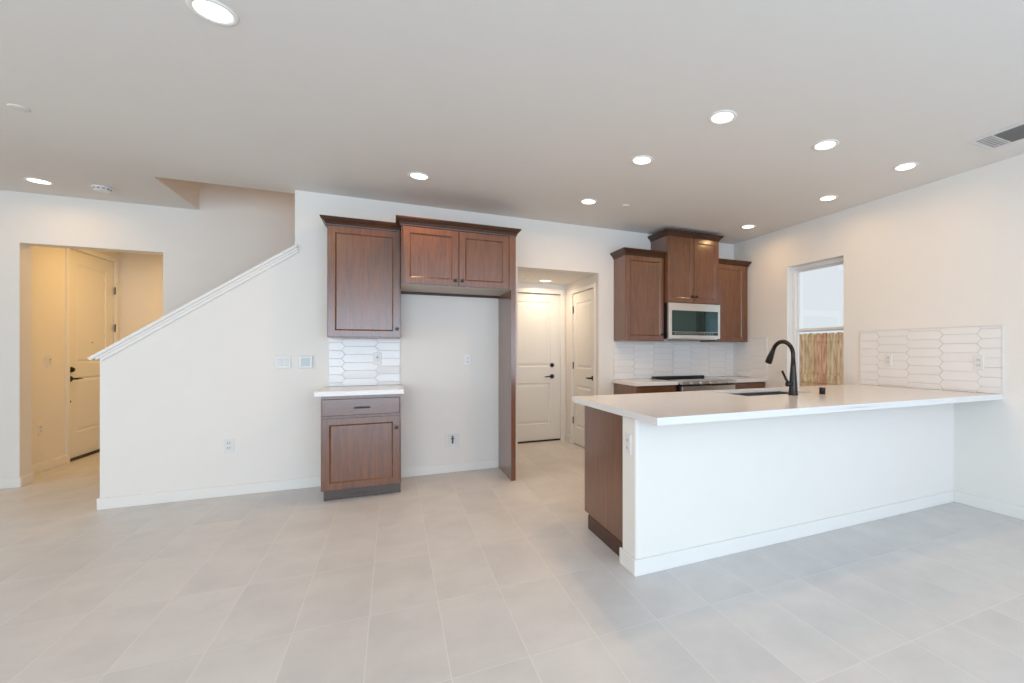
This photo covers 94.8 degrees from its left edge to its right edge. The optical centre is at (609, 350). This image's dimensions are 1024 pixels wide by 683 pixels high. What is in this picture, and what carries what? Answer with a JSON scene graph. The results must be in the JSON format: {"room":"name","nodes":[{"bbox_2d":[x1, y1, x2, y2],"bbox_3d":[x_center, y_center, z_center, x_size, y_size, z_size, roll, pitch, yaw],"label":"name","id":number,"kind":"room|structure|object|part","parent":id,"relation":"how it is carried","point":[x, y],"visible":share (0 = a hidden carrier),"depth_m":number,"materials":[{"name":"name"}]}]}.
{"room":"open-plan kitchen","nodes":[
{"label":"open-plan kitchen","id":0,"kind":"room"},
{"bbox_2d":[32,246,117,465],"bbox_3d":[-6.330,-0.106,5.267,0.300,2.743,2.163,0,0,-25],"label":"wall","id":1,"kind":"structure","parent":0,"point":[48,263],"depth_m":4.95,"materials":[{"name":"paint"}]},
{"bbox_2d":[37,423,42,434],"bbox_3d":[-5.951,0.815,4.823,0.008,0.116,0.072,0,0,-25],"label":"wall outlet","id":2,"kind":"object","parent":1,"relation":"attached to","point":[39,426],"visible":1,"depth_m":4.82,"materials":[{"name":"white plastic"}]},
{"bbox_2d":[44,355,51,365],"bbox_3d":[-6.002,0.105,4.937,0.012,0.116,0.118,0,0,-25],"label":"light switch","id":3,"kind":"object","parent":1,"relation":"attached to","point":[47,358],"visible":1,"depth_m":4.93,"materials":[{"name":"white plastic"}]},
{"bbox_2d":[32,455,66,473],"bbox_3d":[-5.345,1.219,5.664,1.820,0.092,2.043,0,0,-25],"label":"baseboard","id":4,"kind":"structure","parent":1,"relation":"attached to","point":[44,466],"depth_m":4.94,"materials":[{"name":"paint"}]},
{"bbox_2d":[65,248,118,462],"bbox_3d":[-6.365,0.015,5.686,0.112,2.500,1.085,0,0,-25],"label":"door","id":5,"kind":"structure","parent":1,"relation":"in","point":[88,278],"depth_m":5.56,"materials":[{"name":"paint"}]},
{"bbox_3d":[-6.186,0.320,5.358,0.062,0.064,0.153,0,0,-25],"label":"handle","id":6,"kind":"part","parent":5,"relation":"part of","materials":[{"name":"brown metal"}]},
{"bbox_2d":[118,252,162,339],"bbox_3d":[-5.823,-0.106,6.634,2.100,2.743,0.120,0,0,-25],"label":"wall","id":7,"kind":"structure","parent":0,"point":[140,275],"depth_m":6.29,"materials":[{"name":"paint"}]},
{"bbox_2d":[0,182,565,478],"bbox_3d":[-4.246,-1.185,4.960,7.930,4.900,0.165,0,0,-25],"label":"wall","id":8,"kind":"structure","parent":0,"point":[233,230],"depth_m":4.60,"materials":[{"name":"paint"}]},
{"bbox_2d":[0,473,33,488],"bbox_3d":[-6.577,1.219,3.857,2.374,0.092,0.179,0,0,-25],"label":"baseboard","id":9,"kind":"structure","parent":8,"relation":"attached to","point":[18,482],"depth_m":4.27,"materials":[{"name":"paint"}]},
{"bbox_2d":[518,287,564,443],"bbox_3d":[-1.119,0.200,6.392,1.015,2.130,0.147,0,0,-25],"label":"door","id":10,"kind":"structure","parent":8,"relation":"in","point":[538,314],"depth_m":6.45,"materials":[{"name":"paint"}]},
{"bbox_2d":[100,176,733,497],"bbox_3d":[-1.352,-1.185,5.594,6.545,4.900,1.147,0,0,-25],"label":"wall","id":11,"kind":"structure","parent":0,"point":[442,394],"depth_m":4.25,"materials":[{"name":"paint"}]},
{"bbox_2d":[88,244,298,360],"bbox_3d":[-3.519,-0.450,4.010,1.398,1.056,0.176,0,0,-25],"label":"trim","id":12,"kind":"structure","parent":11,"relation":"attached to","point":[227,286],"depth_m":3.91,"materials":[{"name":"paint"}]},
{"bbox_2d":[97,476,320,509],"bbox_3d":[-3.385,1.219,4.064,1.591,0.092,0.134,0,0,-25],"label":"baseboard","id":13,"kind":"structure","parent":11,"relation":"attached to","point":[260,487],"depth_m":3.95,"materials":[{"name":"paint"}]},
{"bbox_2d":[224,438,233,451],"bbox_3d":[-3.325,0.825,4.029,0.072,0.116,0.008,0,0,-25],"label":"wall outlet","id":14,"kind":"object","parent":11,"relation":"attached to","point":[228,443],"visible":1,"depth_m":4.03,"materials":[{"name":"white plastic"}]},
{"bbox_2d":[275,356,290,368],"bbox_3d":[-2.969,0.102,4.196,0.118,0.116,0.010,0,0,-25],"label":"light switch","id":15,"kind":"object","parent":11,"relation":"attached to","point":[281,362],"visible":1,"depth_m":4.20,"materials":[{"name":"white plastic"}]},
{"bbox_2d":[298,356,312,367],"bbox_3d":[-2.809,0.102,4.264,0.110,0.114,0.022,0,0,-25],"label":"thermostat","id":16,"kind":"object","parent":11,"relation":"attached to","point":[303,361],"visible":1,"depth_m":4.25,"materials":[{"name":"white plastic"}]},
{"bbox_2d":[320,215,400,338],"bbox_3d":[-2.304,-0.653,4.305,0.642,1.060,0.375,0,0,-25],"label":"upper cabinet","id":17,"kind":"object","parent":11,"relation":"attached to","point":[364,255],"visible":0.97,"depth_m":4.19,"materials":[{"name":"brown wood"}]},
{"bbox_3d":[-2.304,-1.148,4.305,0.642,0.070,0.375,0,0,-25],"label":"crown molding","id":18,"kind":"part","parent":17,"relation":"part of","materials":[{"name":"brown wood"}]},
{"bbox_2d":[329,338,399,385],"bbox_3d":[-2.368,0.106,4.475,0.610,0.456,0.014,0,0,-25],"label":"tile backsplash","id":19,"kind":"structure","parent":11,"relation":"attached to","point":[350,359],"depth_m":4.46,"materials":[{"name":"tile"}]},
{"bbox_2d":[373,353,381,364],"bbox_3d":[-2.271,0.075,4.511,0.072,0.116,0.012,0,0,-25],"label":"wall outlet","id":20,"kind":"object","parent":19,"relation":"attached to","point":[377,357],"visible":1,"depth_m":4.51,"materials":[{"name":"white plastic"}]},
{"bbox_2d":[401,459,498,477],"bbox_3d":[-1.650,1.219,4.813,0.974,0.092,0.014,0,0,-25],"label":"baseboard","id":21,"kind":"structure","parent":11,"relation":"attached to","point":[493,463],"depth_m":4.79,"materials":[{"name":"paint"}]},
{"bbox_2d":[445,432,459,445],"bbox_3d":[-1.639,0.920,4.816,0.149,0.138,0.018,0,0,-25],"label":"water supply box","id":22,"kind":"object","parent":11,"relation":"attached to","point":[451,439],"visible":1,"depth_m":4.82,"materials":[{"name":"white plastic"}]},
{"bbox_2d":[464,354,470,364],"bbox_3d":[-1.505,0.095,4.884,0.072,0.116,0.008,0,0,-25],"label":"wall outlet","id":23,"kind":"object","parent":11,"relation":"attached to","point":[467,358],"visible":1,"depth_m":4.88,"materials":[{"name":"white plastic"}]},
{"bbox_2d":[610,247,665,341],"bbox_3d":[0.338,-0.651,5.546,0.568,1.063,0.375,0,0,-25],"label":"upper cabinet","id":24,"kind":"object","parent":11,"relation":"attached to","point":[638,273],"visible":1,"depth_m":5.44,"materials":[{"name":"brown wood"}]},
{"bbox_3d":[0.338,-1.148,5.546,0.568,0.070,0.375,0,0,-25],"label":"crown molding","id":25,"kind":"part","parent":24,"relation":"part of","materials":[{"name":"brown wood"}]},
{"bbox_3d":[0.416,-0.619,5.438,0.507,0.985,0.020,0,0,-25],"label":"door","id":26,"kind":"part","parent":24,"relation":"part of","materials":[{"name":"brown wood"}]},
{"bbox_2d":[614,341,733,378],"bbox_3d":[0.885,0.114,6.004,1.846,0.466,0.013,0,0,-25],"label":"tile backsplash","id":27,"kind":"structure","parent":11,"relation":"attached to","point":[632,359],"depth_m":5.96,"materials":[{"name":"tile"}]},
{"bbox_2d":[648,228,723,304],"bbox_3d":[0.954,-1.010,5.800,0.849,0.859,0.440,0,0,-25],"label":"upper cabinet","id":28,"kind":"object","parent":11,"relation":"attached to","point":[691,260],"visible":0.97,"depth_m":5.62,"materials":[{"name":"brown wood"}]},
{"bbox_3d":[0.855,-0.982,5.566,0.372,0.787,0.020,0,0,-25],"label":"door","id":29,"kind":"part","parent":28,"relation":"part of","materials":[{"name":"brown wood"}]},
{"bbox_3d":[0.954,-1.408,5.800,0.849,0.062,0.440,0,0,-25],"label":"crown molding","id":30,"kind":"part","parent":28,"relation":"part of","materials":[{"name":"brown wood"}]},
{"bbox_2d":[664,302,719,340],"bbox_3d":[0.950,-0.354,5.807,0.755,0.447,0.424,0,0,-25],"label":"microwave","id":31,"kind":"object","parent":28,"relation":"attached to","point":[682,321],"visible":0.95,"depth_m":5.60,"materials":[{"name":"white metal"}]},
{"bbox_3d":[1.040,-0.339,5.624,0.676,0.294,0.013,0,0,-25],"label":"door glass","id":32,"kind":"part","parent":31,"relation":"part of","materials":[{"name":"black glass"}]},
{"bbox_3d":[1.196,-0.982,5.727,0.372,0.787,0.020,0,0,-25],"label":"door","id":33,"kind":"part","parent":28,"relation":"part of","materials":[{"name":"brown wood"}]},
{"bbox_2d":[700,258,751,341],"bbox_3d":[1.536,-0.647,6.118,0.565,1.055,0.359,0,0,-25],"label":"upper cabinet","id":34,"kind":"object","parent":11,"relation":"attached to","point":[732,273],"visible":0.61,"depth_m":5.99,"materials":[{"name":"brown wood"}]},
{"bbox_3d":[1.559,-0.619,5.974,0.468,0.985,0.020,0,0,-25],"label":"door","id":35,"kind":"part","parent":34,"relation":"part of","materials":[{"name":"brown wood"}]},
{"bbox_3d":[1.569,-0.620,6.002,0.526,1.000,0.020,0,0,-25],"label":"frame","id":36,"kind":"part","parent":34,"relation":"part of","materials":[{"name":"brown wood"}]},
{"bbox_3d":[1.536,-1.144,6.118,0.565,0.062,0.359,0,0,-25],"label":"crown molding","id":37,"kind":"part","parent":34,"relation":"part of","materials":[{"name":"brown wood"}]},
{"bbox_2d":[0,0,1023,284],"bbox_3d":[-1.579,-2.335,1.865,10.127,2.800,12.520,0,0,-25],"label":"ceiling","id":38,"kind":"structure","parent":0,"point":[527,109],"depth_m":2.77,"materials":[{"name":"paint"}]},
{"bbox_2d":[6,103,29,111],"bbox_3d":[-3.588,-1.475,2.800,0.090,0.006,0.090,0,0,-25],"label":"sprinkler cover","id":39,"kind":"object","parent":38,"relation":"attached to","point":[13,106],"visible":1,"depth_m":2.79,"materials":[{"name":"paint"}]},
{"bbox_2d":[22,177,54,184],"bbox_3d":[-4.963,-1.474,4.013,0.180,0.007,0.180,0,0,-25],"label":"recessed light","id":40,"kind":"object","parent":38,"relation":"in","point":[30,179],"visible":1,"depth_m":4.01,"materials":[{"name":"white plastic"}]},
{"bbox_2d":[90,184,112,192],"bbox_3d":[-4.577,-1.458,4.160,0.140,0.040,0.140,0,0,-25],"label":"smoke detector","id":41,"kind":"object","parent":38,"relation":"attached to","point":[99,188],"visible":1,"depth_m":4.13,"materials":[{"name":"white plastic"}]},
{"bbox_2d":[185,0,239,25],"bbox_3d":[-1.725,-1.474,2.007,0.180,0.007,0.180,0,0,-25],"label":"recessed light","id":42,"kind":"object","parent":38,"relation":"in","point":[213,11],"visible":1,"depth_m":2.00,"materials":[{"name":"paint"}]},
{"bbox_2d":[407,172,429,179],"bbox_3d":[-1.611,-1.474,3.899,0.180,0.007,0.180,0,0,-25],"label":"recessed light","id":43,"kind":"object","parent":38,"relation":"in","point":[414,175],"visible":1,"depth_m":3.89,"materials":[{"name":"white plastic"}]},
{"bbox_2d":[579,199,597,204],"bbox_3d":[-0.210,-1.474,4.564,0.180,0.007,0.180,0,0,-25],"label":"recessed light","id":44,"kind":"object","parent":38,"relation":"in","point":[583,201],"visible":1,"depth_m":4.55,"materials":[{"name":"white"}]},
{"bbox_2d":[630,155,653,164],"bbox_3d":[0.249,-1.474,3.574,0.180,0.007,0.180,0,0,-25],"label":"recessed light","id":45,"kind":"object","parent":38,"relation":"in","point":[641,159],"visible":1,"depth_m":3.57,"materials":[{"name":"white plastic"}]},
{"bbox_2d":[708,110,736,124],"bbox_3d":[0.712,-1.474,2.918,0.180,0.007,0.180,0,0,-25],"label":"recessed light","id":46,"kind":"object","parent":38,"relation":"in","point":[720,117],"visible":1,"depth_m":2.91,"materials":[{"name":"white plastic"}]},
{"bbox_2d":[740,224,755,228],"bbox_3d":[1.641,-1.474,5.480,0.180,0.007,0.180,0,0,-25],"label":"recessed light","id":47,"kind":"object","parent":38,"relation":"in","point":[748,226],"visible":1,"depth_m":5.47,"materials":[{"name":"white"}]},
{"bbox_2d":[812,139,838,150],"bbox_3d":[1.548,-1.474,3.312,0.180,0.007,0.180,0,0,-25],"label":"recessed light","id":48,"kind":"object","parent":38,"relation":"in","point":[823,145],"visible":1,"depth_m":3.31,"materials":[{"name":"white plastic"}]},
{"bbox_2d":[818,195,837,200],"bbox_3d":[2.108,-1.474,4.459,0.180,0.007,0.180,0,0,-25],"label":"recessed light","id":49,"kind":"object","parent":38,"relation":"in","point":[827,197],"visible":1,"depth_m":4.45,"materials":[{"name":"white plastic"}]},
{"bbox_2d":[892,162,918,170],"bbox_3d":[2.369,-1.474,3.698,0.180,0.007,0.180,0,0,-25],"label":"recessed light","id":50,"kind":"object","parent":38,"relation":"in","point":[908,165],"visible":1,"depth_m":3.69,"materials":[{"name":"white plastic"}]},
{"bbox_2d":[967,122,1023,149],"bbox_3d":[2.788,-1.472,3.050,0.290,0.013,0.610,0,0,-25],"label":"ceiling vent","id":51,"kind":"object","parent":38,"relation":"in","point":[1014,133],"visible":1,"depth_m":3.19,"materials":[{"name":"metal"}]},
{"bbox_2d":[0,440,1023,682],"bbox_3d":[-1.579,1.325,1.865,10.127,0.120,12.520,0,0,-25],"label":"floor","id":52,"kind":"structure","parent":0,"point":[481,575],"depth_m":2.40,"materials":[{"name":"tile"}]},
{"bbox_2d":[321,394,400,500],"bbox_3d":[-2.233,0.821,4.194,0.605,0.889,0.638,0,0,-25],"label":"base cabinet","id":53,"kind":"object","parent":52,"relation":"on","point":[361,434],"visible":0.94,"depth_m":3.94,"materials":[{"name":"brown wood"}]},
{"bbox_2d":[314,385,403,396],"bbox_3d":[-2.241,0.355,4.189,0.671,0.040,0.639,0,0,-25],"label":"countertop","id":54,"kind":"structure","parent":53,"relation":"on","point":[369,389],"depth_m":3.99,"materials":[{"name":"white stone"}]},
{"bbox_3d":[-2.115,0.473,3.941,0.587,0.140,0.020,0,0,-25],"label":"drawer","id":55,"kind":"part","parent":53,"relation":"part of","materials":[{"name":"brown wood"}]},
{"bbox_3d":[-2.115,0.862,3.941,0.587,0.594,0.020,0,0,-25],"label":"door","id":56,"kind":"part","parent":53,"relation":"part of","materials":[{"name":"brown wood"}]},
{"bbox_2d":[396,215,520,480],"bbox_3d":[-1.496,0.040,4.538,1.108,2.450,0.640,0,0,-25],"label":"tall cabinet","id":57,"kind":"object","parent":52,"relation":"on","point":[439,257],"visible":0.91,"depth_m":4.38,"materials":[{"name":"brown wood"}]},
{"bbox_3d":[-1.617,-0.856,4.184,0.470,0.506,0.020,0,0,-25],"label":"door","id":58,"kind":"part","parent":57,"relation":"part of","materials":[{"name":"brown wood"}]},
{"bbox_3d":[-1.496,-1.149,4.538,1.108,0.072,0.640,0,0,-25],"label":"crown molding","id":59,"kind":"part","parent":57,"relation":"part of","materials":[{"name":"brown wood"}]},
{"bbox_3d":[-1.191,-0.856,4.385,0.461,0.506,0.020,0,0,-25],"label":"door","id":60,"kind":"part","parent":57,"relation":"part of","materials":[{"name":"brown wood"}]},
{"bbox_3d":[-1.065,0.334,4.766,0.044,1.862,0.595,0,0,-25],"label":"panel","id":61,"kind":"part","parent":57,"relation":"part of","materials":[{"name":"brown wood"}]},
{"bbox_2d":[585,406,622,555],"bbox_3d":[1.352,0.811,3.612,3.033,0.907,0.950,0,0,-25],"label":"base cabinet","id":62,"kind":"object","parent":52,"relation":"on","point":[603,429],"visible":0.09,"depth_m":3.05,"materials":[{"name":"brown wood"}]},
{"bbox_2d":[573,384,1001,425],"bbox_3d":[1.384,0.355,3.490,3.079,0.040,1.250,0,0,-25],"label":"countertop","id":63,"kind":"structure","parent":62,"relation":"on","point":[664,408],"depth_m":3.12,"materials":[{"name":"white stone"}]},
{"bbox_2d":[732,391,787,395],"bbox_3d":[1.260,0.467,3.763,0.756,0.221,0.446,0,0,-25],"label":"sink","id":64,"kind":"object","parent":63,"relation":"in","point":[772,392],"visible":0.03,"depth_m":4.02,"materials":[{"name":"metal"}]},
{"bbox_2d":[765,340,797,394],"bbox_3d":[1.314,0.123,3.609,0.136,0.424,0.318,0,0,-25],"label":"faucet","id":65,"kind":"object","parent":63,"relation":"on","point":[792,383],"visible":1,"depth_m":3.50,"materials":[{"name":"black metal"}]},
{"bbox_3d":[1.352,-0.002,3.601,0.035,0.174,0.235,0,0,-25],"label":"spout","id":66,"kind":"part","parent":65,"relation":"part of","materials":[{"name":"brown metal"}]},
{"bbox_3d":[1.343,0.208,3.492,0.090,0.122,0.047,0,0,-25],"label":"lever","id":67,"kind":"part","parent":65,"relation":"part of","materials":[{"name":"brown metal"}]},
{"bbox_2d":[819,387,825,393],"bbox_3d":[1.652,0.309,3.587,0.045,0.052,0.045,0,0,-25],"label":"air gap cap","id":68,"kind":"object","parent":63,"relation":"on","point":[822,390],"visible":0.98,"depth_m":3.57,"materials":[{"name":"black metal"}]},
{"bbox_2d":[614,383,675,394],"bbox_3d":[0.416,0.826,5.438,0.516,0.878,0.638,0,0,-25],"label":"base cabinet","id":69,"kind":"object","parent":52,"relation":"on","point":[618,388],"visible":0.04,"depth_m":5.22,"materials":[{"name":"brown wood"}]},
{"bbox_2d":[612,378,677,385],"bbox_3d":[0.401,0.366,5.433,0.546,0.039,0.634,0,0,-25],"label":"countertop","id":70,"kind":"structure","parent":69,"relation":"on","point":[632,382],"depth_m":5.25,"materials":[{"name":"white stone"}]},
{"bbox_3d":[0.534,0.474,5.185,0.500,0.138,0.020,0,0,-25],"label":"drawer","id":71,"kind":"part","parent":69,"relation":"part of","materials":[{"name":"brown wood"}]},
{"bbox_2d":[652,375,736,391],"bbox_3d":[1.024,0.792,5.654,0.765,0.945,0.726,0,0,-25],"label":"range","id":72,"kind":"object","parent":52,"relation":"on","point":[687,382],"visible":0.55,"depth_m":5.41,"materials":[{"name":"silver metal"}]},
{"bbox_2d":[652,377,720,380],"bbox_3d":[1.006,0.350,5.690,0.757,0.014,0.645,0,0,-25],"label":"cooktop","id":73,"kind":"object","parent":72,"relation":"in","point":[661,378],"depth_m":5.76,"materials":[{"name":"black glass"}]},
{"bbox_3d":[1.140,0.357,5.405,0.765,0.045,0.125,0,0,-25],"label":"control panel","id":74,"kind":"part","parent":72,"relation":"part of","materials":[{"name":"silver metal"}]},
{"bbox_3d":[1.153,0.724,5.378,0.757,0.642,0.035,0,0,-25],"label":"oven door","id":75,"kind":"part","parent":72,"relation":"part of","materials":[{"name":"silver metal"}]},
{"bbox_2d":[733,382,764,388],"bbox_3d":[1.599,0.826,5.993,0.562,0.878,0.638,0,0,-25],"label":"base cabinet","id":76,"kind":"object","parent":52,"relation":"on","point":[744,385],"visible":0.04,"depth_m":5.75,"materials":[{"name":"brown wood"}]},
{"bbox_2d":[709,376,766,382],"bbox_3d":[1.598,0.366,5.995,0.562,0.039,0.634,0,0,-25],"label":"countertop","id":77,"kind":"structure","parent":76,"relation":"on","point":[738,379],"depth_m":5.83,"materials":[{"name":"white stone"}]},
{"bbox_2d":[566,275,594,442],"bbox_3d":[-0.375,0.165,6.232,0.160,2.200,1.230,0,0,-25],"label":"wall","id":78,"kind":"structure","parent":0,"point":[591,279],"depth_m":6.44,"materials":[{"name":"paint"}]},
{"bbox_2d":[565,433,570,441],"bbox_3d":[-0.586,1.219,6.475,0.015,0.092,0.210,0,0,-25],"label":"baseboard","id":79,"kind":"structure","parent":78,"relation":"attached to","point":[567,437],"depth_m":6.48,"materials":[{"name":"paint"}]},
{"bbox_2d":[571,283,595,447],"bbox_3d":[-0.353,0.217,5.994,0.097,2.095,0.840,0,0,-25],"label":"door","id":80,"kind":"structure","parent":78,"relation":"in","point":[584,308],"depth_m":6.04,"materials":[{"name":"paint"}]},
{"bbox_2d":[623,403,953,558],"bbox_3d":[1.484,0.827,3.326,3.039,0.876,0.180,0,0,-25],"label":"wall","id":81,"kind":"structure","parent":0,"point":[689,485],"depth_m":3.03,"materials":[{"name":"paint"}]},
{"bbox_2d":[625,433,630,454],"bbox_3d":[0.105,0.540,2.679,0.008,0.116,0.072,0,0,-25],"label":"wall outlet","id":82,"kind":"object","parent":81,"relation":"attached to","point":[627,436],"visible":1,"depth_m":2.67,"materials":[{"name":"white plastic"}]},
{"bbox_2d":[619,490,954,576],"bbox_3d":[1.480,1.219,3.319,3.053,0.092,0.198,0,0,-25],"label":"baseboard","id":83,"kind":"structure","parent":81,"relation":"attached to","point":[636,567],"depth_m":3.00,"materials":[{"name":"paint"}]},
{"bbox_2d":[734,154,1023,507],"bbox_3d":[3.649,-0.106,2.468,0.150,2.743,8.765,0,0,-25],"label":"wall","id":84,"kind":"structure","parent":0,"point":[946,252],"depth_m":3.97,"materials":[{"name":"paint"}]},
{"bbox_2d":[734,337,767,377],"bbox_3d":[1.851,0.085,6.104,0.012,0.523,0.627,0,0,-25],"label":"tile backsplash","id":85,"kind":"structure","parent":84,"relation":"attached to","point":[750,356],"depth_m":6.07,"materials":[{"name":"tile"}]},
{"bbox_2d":[793,257,843,385],"bbox_3d":[2.397,-0.251,5.239,0.060,1.512,0.767,0,0,-25],"label":"window","id":86,"kind":"structure","parent":84,"relation":"in","point":[838,261],"depth_m":5.52,"materials":[{"name":"plastic"}]},
{"bbox_3d":[2.391,0.098,5.237,0.027,0.725,0.677,0,0,-25],"label":"sash","id":87,"kind":"part","parent":86,"relation":"part of","materials":[{"name":"glass"}]},
{"bbox_3d":[2.408,-0.594,5.245,0.020,0.737,0.677,0,0,-25],"label":"sash","id":88,"kind":"part","parent":86,"relation":"part of","materials":[{"name":"glass"}]},
{"bbox_2d":[860,325,1003,393],"bbox_3d":[2.785,0.066,4.116,0.012,0.537,1.209,0,0,-25],"label":"tile backsplash","id":89,"kind":"structure","parent":84,"relation":"attached to","point":[940,358],"depth_m":4.00,"materials":[{"name":"tile"}]},
{"bbox_2d":[884,354,891,365],"bbox_3d":[2.647,0.085,4.392,0.008,0.116,0.072,0,0,-25],"label":"wall outlet","id":90,"kind":"object","parent":89,"relation":"attached to","point":[887,357],"visible":1,"depth_m":4.39,"materials":[{"name":"white plastic"}]},
{"bbox_2d":[973,355,983,369],"bbox_3d":[2.965,0.093,3.713,0.008,0.116,0.072,0,0,-25],"label":"wall outlet","id":91,"kind":"object","parent":89,"relation":"attached to","point":[978,360],"visible":1,"depth_m":3.71,"materials":[{"name":"white plastic"}]},
{"bbox_2d":[955,491,1023,519],"bbox_3d":[4.168,1.219,1.171,0.014,0.092,5.976,0,0,-25],"label":"baseboard","id":92,"kind":"structure","parent":84,"relation":"attached to","point":[998,507],"depth_m":3.64,"materials":[{"name":"paint"}]},
{"label":"outside","id":93,"kind":"structure","parent":0,"visible":0},
{"bbox_3d":[5.789,1.440,9.348,9.573,0.050,16.000,0,0,-25],"label":"ground","id":94,"kind":"structure","parent":93,"visible":0},
{"bbox_2d":[799,332,843,385],"bbox_3d":[3.797,0.542,7.528,0.078,1.712,2.600,0,0,-25],"label":"wooden fence","id":95,"kind":"object","parent":94,"relation":"on","point":[821,356],"visible":0.27,"depth_m":7.88,"materials":[{"name":"brown wood"}]},
{"bbox_3d":[3.771,0.475,7.516,0.022,0.140,2.600,0,0,-25],"label":"rail","id":96,"kind":"part","parent":95,"relation":"part of","materials":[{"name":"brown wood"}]}
]}

